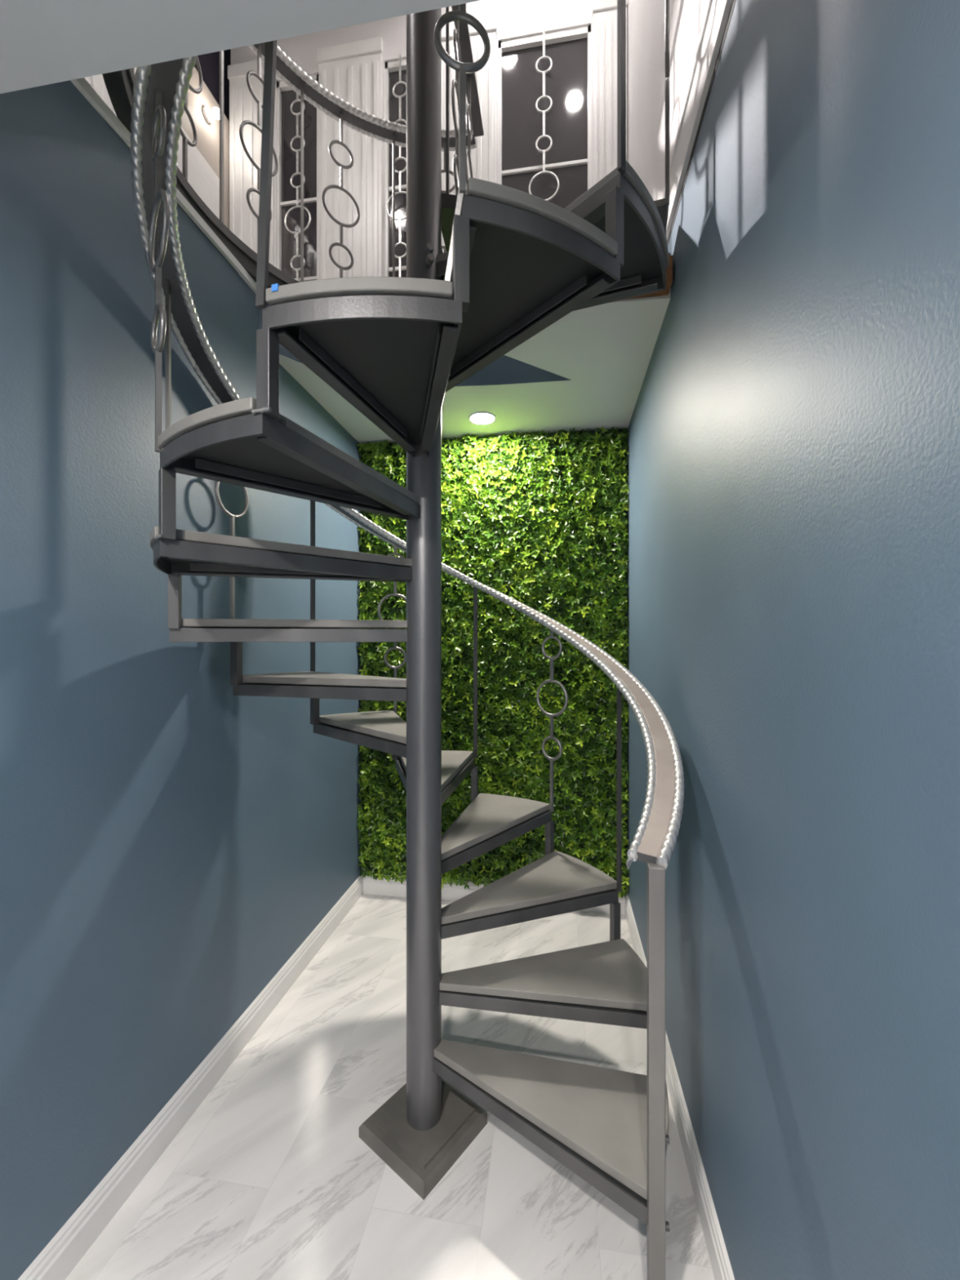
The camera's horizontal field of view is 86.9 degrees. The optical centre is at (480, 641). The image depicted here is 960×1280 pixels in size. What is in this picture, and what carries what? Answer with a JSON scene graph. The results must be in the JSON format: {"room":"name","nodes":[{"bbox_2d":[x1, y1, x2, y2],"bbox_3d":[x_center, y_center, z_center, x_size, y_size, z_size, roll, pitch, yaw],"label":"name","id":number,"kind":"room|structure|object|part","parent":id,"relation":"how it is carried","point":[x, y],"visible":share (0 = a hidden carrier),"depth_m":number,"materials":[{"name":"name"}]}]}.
{"room":"stairwell","nodes":[
{"label":"stairwell","id":0,"kind":"room"},
{"bbox_2d":[70,80,254,292],"bbox_3d":[-1.617,-1.429,0.446,0.847,0.050,5.590,0,0,9],"label":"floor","id":1,"kind":"structure","parent":0,"point":[70,80],"depth_m":1.40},
{"bbox_2d":[0,80,360,1279],"bbox_3d":[-1.218,0.078,0.455,0.140,2.955,5.730,0,0,9],"label":"wall","id":2,"kind":"structure","parent":0,"point":[171,838],"depth_m":1.39,"materials":[{"name":"blue paint"}]},
{"bbox_2d":[71,77,256,293],"bbox_3d":[-0.715,-1.415,1.856,0.566,0.028,1.821,0,0,38],"label":"trim","id":3,"kind":"structure","parent":2,"relation":"attached to","point":[82,84],"depth_m":1.62,"materials":[{"name":"grey wood"}]},
{"bbox_2d":[102,4,484,288],"bbox_3d":[-0.554,-1.927,1.782,0.943,0.990,1.515,0,0,9],"label":"guard railing","id":4,"kind":"object","parent":3,"relation":"on","point":[119,84],"visible":0.59,"depth_m":2.08,"materials":[{"name":"metal"}]},
{"bbox_3d":[-0.658,-1.459,1.897,0.571,0.054,1.586,0,0,31],"label":"shoe rail","id":5,"kind":"part","parent":4,"relation":"part of","materials":[{"name":"black metal"}]},
{"bbox_3d":[-0.660,-2.407,1.898,0.578,0.020,1.597,0,0,31],"label":"handrail","id":6,"kind":"part","parent":4,"relation":"part of","materials":[{"name":"metal"}]},
{"bbox_3d":[-0.061,-2.407,2.051,0.050,0.020,0.715,0,0,9],"label":"handrail","id":7,"kind":"part","parent":4,"relation":"part of","materials":[{"name":"metal"}]},
{"bbox_2d":[17,875,363,1279],"bbox_3d":[-1.151,1.497,0.374,0.016,0.118,5.590,0,0,9],"label":"baseboard","id":8,"kind":"structure","parent":2,"relation":"attached to","point":[72,1242],"depth_m":1.56,"materials":[{"name":"white wood"}]},
{"bbox_2d":[181,66,229,229],"bbox_3d":[-2.078,-2.374,0.567,0.100,1.940,5.690,0,0,9],"label":"wall","id":9,"kind":"structure","parent":0,"point":[207,134],"depth_m":3.07,"materials":[{"name":"beige paint"}]},
{"bbox_2d":[84,66,137,115],"bbox_3d":[-1.731,-2.399,2.350,0.045,1.890,0.520,0,0,9],"label":"trim","id":10,"kind":"structure","parent":9,"relation":"attached to","point":[97,83],"depth_m":2.29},
{"bbox_2d":[176,126,219,219],"bbox_3d":[-1.645,-2.159,2.904,0.045,1.410,0.520,0,0,9],"label":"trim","id":11,"kind":"structure","parent":9,"relation":"attached to","point":[202,179],"depth_m":2.95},
{"bbox_2d":[202,106,219,123],"bbox_3d":[-1.598,-3.164,3.038,0.094,0.070,0.070,0,0,9],"label":"wall lamp","id":12,"kind":"object","parent":9,"relation":"attached to","point":[208,115],"visible":0.9,"depth_m":3.03,"materials":[{"name":"metal"}]},
{"bbox_3d":[-1.613,-3.164,3.040,0.027,0.020,0.020,0,0,9],"label":"arm","id":13,"kind":"part","parent":12,"relation":"part of","materials":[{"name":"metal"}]},
{"bbox_3d":[-1.577,-3.164,3.035,0.052,0.052,0.052,0,0,9],"label":"bulb","id":14,"kind":"part","parent":12,"relation":"part of","materials":[{"name":"beige"}]},
{"bbox_2d":[194,48,231,121],"bbox_3d":[-2.108,-3.669,0.572,0.040,0.650,5.690,0,0,9],"label":"window","id":15,"kind":"structure","parent":9,"relation":"in","point":[209,62],"depth_m":3.22,"materials":[{"name":"black glass"}]},
{"bbox_2d":[0,0,480,93],"bbox_3d":[-0.536,-1.239,-0.828,1.597,0.430,3.400,0,0,9],"label":"ceiling","id":16,"kind":"structure","parent":0,"point":[42,42],"depth_m":0.84,"materials":[{"name":"paint"}]},
{"bbox_2d":[65,893,715,1279],"bbox_3d":[-0.359,1.586,0.328,1.897,0.060,5.740,0,0,9],"label":"floor","id":17,"kind":"structure","parent":0,"point":[272,1176],"depth_m":1.48,"materials":[{"name":"stone"}]},
{"bbox_2d":[129,0,684,1279],"bbox_3d":[-0.178,-0.469,1.611,1.538,4.050,1.538,0,0,-20],"label":"spiral staircase","id":18,"kind":"structure","parent":17,"relation":"on","point":[515,263],"depth_m":1.41,"materials":[{"name":"metal"}]},
{"bbox_2d":[271,283,279,291],"bbox_3d":[-0.364,-0.631,0.914,0.013,0.012,0.021,0,0,15],"label":"tape","id":19,"kind":"object","parent":18,"relation":"attached to","point":[274,286],"visible":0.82,"depth_m":0.90,"materials":[{"name":"blue plastic"}]},
{"bbox_3d":[-0.178,-0.772,1.611,1.500,2.556,1.500,0,0,9],"label":"handrail","id":20,"kind":"part","parent":18,"relation":"part of","materials":[{"name":"metal"}]},
{"bbox_3d":[-0.178,1.535,1.611,0.392,0.042,0.392,0,0,9],"label":"plate","id":21,"kind":"part","parent":18,"relation":"part of","materials":[{"name":"grey metal"}]},
{"bbox_3d":[-0.178,1.509,1.611,0.231,0.011,0.231,0,0,39],"label":"cap plate","id":22,"kind":"part","parent":18,"relation":"part of","materials":[{"name":"grey metal"}]},
{"bbox_3d":[0.225,-1.421,1.930,0.707,0.068,0.727,0,0,9],"label":"landing plate","id":23,"kind":"part","parent":18,"relation":"part of","materials":[{"name":"grey metal"}]},
{"bbox_3d":[0.396,1.029,1.138,0.036,1.054,0.036,0,0,12],"label":"newel post","id":24,"kind":"part","parent":18,"relation":"part of","materials":[{"name":"grey metal"}]},
{"bbox_2d":[231,0,627,895],"bbox_3d":[-0.373,-1.219,3.153,2.484,5.550,0.140,0,0,9],"label":"wall","id":25,"kind":"structure","parent":0,"point":[516,19],"depth_m":3.03,"materials":[{"name":"white paint"}]},
{"bbox_2d":[227,60,274,266],"bbox_3d":[-1.461,-2.569,3.232,0.308,2.230,0.034,0,0,9],"label":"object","id":26,"kind":"structure","parent":25,"relation":"attached to","point":[242,106],"depth_m":3.23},
{"bbox_2d":[276,74,318,282],"bbox_3d":[-1.152,-2.719,3.237,0.290,1.710,0.050,0,0,9],"label":"window","id":27,"kind":"structure","parent":25,"relation":"in","point":[286,95],"depth_m":3.23,"materials":[{"name":"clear glass"}]},
{"bbox_2d":[284,93,311,281],"bbox_3d":[-1.149,-2.719,3.189,0.178,1.710,0.012,0,0,9],"label":"window grille","id":28,"kind":"object","parent":27,"relation":"attached to","point":[297,114],"visible":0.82,"depth_m":3.19,"materials":[{"name":"silver metal"}]},
{"bbox_2d":[317,36,382,279],"bbox_3d":[-0.804,-2.569,3.131,0.418,2.230,0.034,0,0,9],"label":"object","id":29,"kind":"structure","parent":25,"relation":"attached to","point":[353,71],"depth_m":3.12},
{"bbox_2d":[384,58,406,277],"bbox_3d":[-0.430,-2.719,3.127,0.310,1.710,0.050,0,0,9],"label":"window","id":30,"kind":"structure","parent":25,"relation":"in","point":[391,68],"depth_m":3.13,"materials":[{"name":"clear glass"}]},
{"bbox_2d":[386,53,406,277],"bbox_3d":[-0.487,-2.719,3.088,0.178,1.710,0.012,0,0,9],"label":"window grille","id":31,"kind":"object","parent":30,"relation":"attached to","point":[400,82],"visible":0.66,"depth_m":3.08,"materials":[{"name":"silver metal"}]},
{"bbox_2d":[441,14,497,253],"bbox_3d":[-0.089,-2.569,3.022,0.383,2.230,0.034,0,0,9],"label":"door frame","id":32,"kind":"structure","parent":25,"relation":"attached to","point":[483,158],"depth_m":3.00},
{"bbox_2d":[356,426,629,897],"bbox_3d":[0.046,0.126,2.964,1.591,2.674,0.105,0,0,9],"label":"hedge","id":33,"kind":"object","parent":25,"relation":"attached to","point":[540,520],"visible":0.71,"depth_m":2.94,"materials":[{"name":"green plant"}]},
{"bbox_2d":[363,874,625,915],"bbox_3d":[0.053,1.497,3.009,1.565,0.118,0.016,0,0,9],"label":"baseboard","id":34,"kind":"structure","parent":25,"relation":"attached to","point":[371,886],"depth_m":3.04,"materials":[{"name":"white wood"}]},
{"bbox_2d":[498,25,591,207],"bbox_3d":[0.381,-2.719,3.002,0.540,1.710,0.050,0,0,9],"label":"window","id":35,"kind":"structure","parent":25,"relation":"in","point":[568,81],"depth_m":3.00,"materials":[{"name":"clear glass"}]},
{"bbox_2d":[528,27,559,200],"bbox_3d":[0.373,-2.719,2.956,0.178,1.710,0.012,0,0,9],"label":"window grille","id":36,"kind":"object","parent":35,"relation":"attached to","point":[544,56],"visible":0.72,"depth_m":2.95,"materials":[{"name":"silver metal"}]},
{"bbox_2d":[591,0,628,186],"bbox_3d":[0.743,-2.569,2.894,0.198,2.230,0.034,0,0,9],"label":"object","id":37,"kind":"structure","parent":25,"relation":"attached to","point":[604,12],"depth_m":2.89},
{"bbox_2d":[258,290,670,444],"bbox_3d":[-0.031,-1.327,2.459,1.597,0.225,1.128,0,0,9],"label":"ceiling","id":38,"kind":"structure","parent":0,"point":[522,397],"depth_m":2.40,"materials":[{"name":"paint"}]},
{"bbox_2d":[468,411,495,424],"bbox_3d":[0.013,-1.211,2.748,0.148,0.012,0.148,0,0,9],"label":"recessed light","id":39,"kind":"object","parent":38,"relation":"in","point":[480,417],"visible":1,"depth_m":2.74,"materials":[{"name":"white"}]},
{"bbox_2d":[623,253,672,299],"bbox_3d":[0.508,-1.284,1.773,0.305,0.130,0.069,0,0,9],"label":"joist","id":40,"kind":"object","parent":38,"relation":"attached to","point":[668,270],"visible":0.16,"depth_m":1.75,"materials":[{"name":"brown wood"}]},
{"bbox_2d":[627,0,959,1279],"bbox_3d":[0.499,-1.219,0.191,0.140,5.550,5.730,0,0,9],"label":"wall","id":41,"kind":"structure","parent":0,"point":[793,428],"depth_m":0.80,"materials":[{"name":"blue paint"}]},
{"bbox_2d":[625,893,734,1279],"bbox_3d":[0.411,1.497,0.134,0.016,0.118,5.590,0,0,9],"label":"baseboard","id":42,"kind":"structure","parent":41,"relation":"attached to","point":[722,1268],"depth_m":1.44,"materials":[{"name":"white wood"}]},
{"bbox_2d":[662,0,733,239],"bbox_3d":[0.409,-1.534,0.134,0.020,0.151,5.590,0,0,9],"label":"baseboard","id":43,"kind":"structure","parent":41,"relation":"attached to","point":[717,14],"depth_m":1.40,"materials":[{"name":"white wood"}]},
{"bbox_2d":[666,0,736,244],"bbox_3d":[0.468,-1.444,0.125,0.101,0.024,5.590,0,0,9],"label":"trim","id":44,"kind":"structure","parent":41,"relation":"attached to","point":[731,10],"depth_m":1.37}
]}

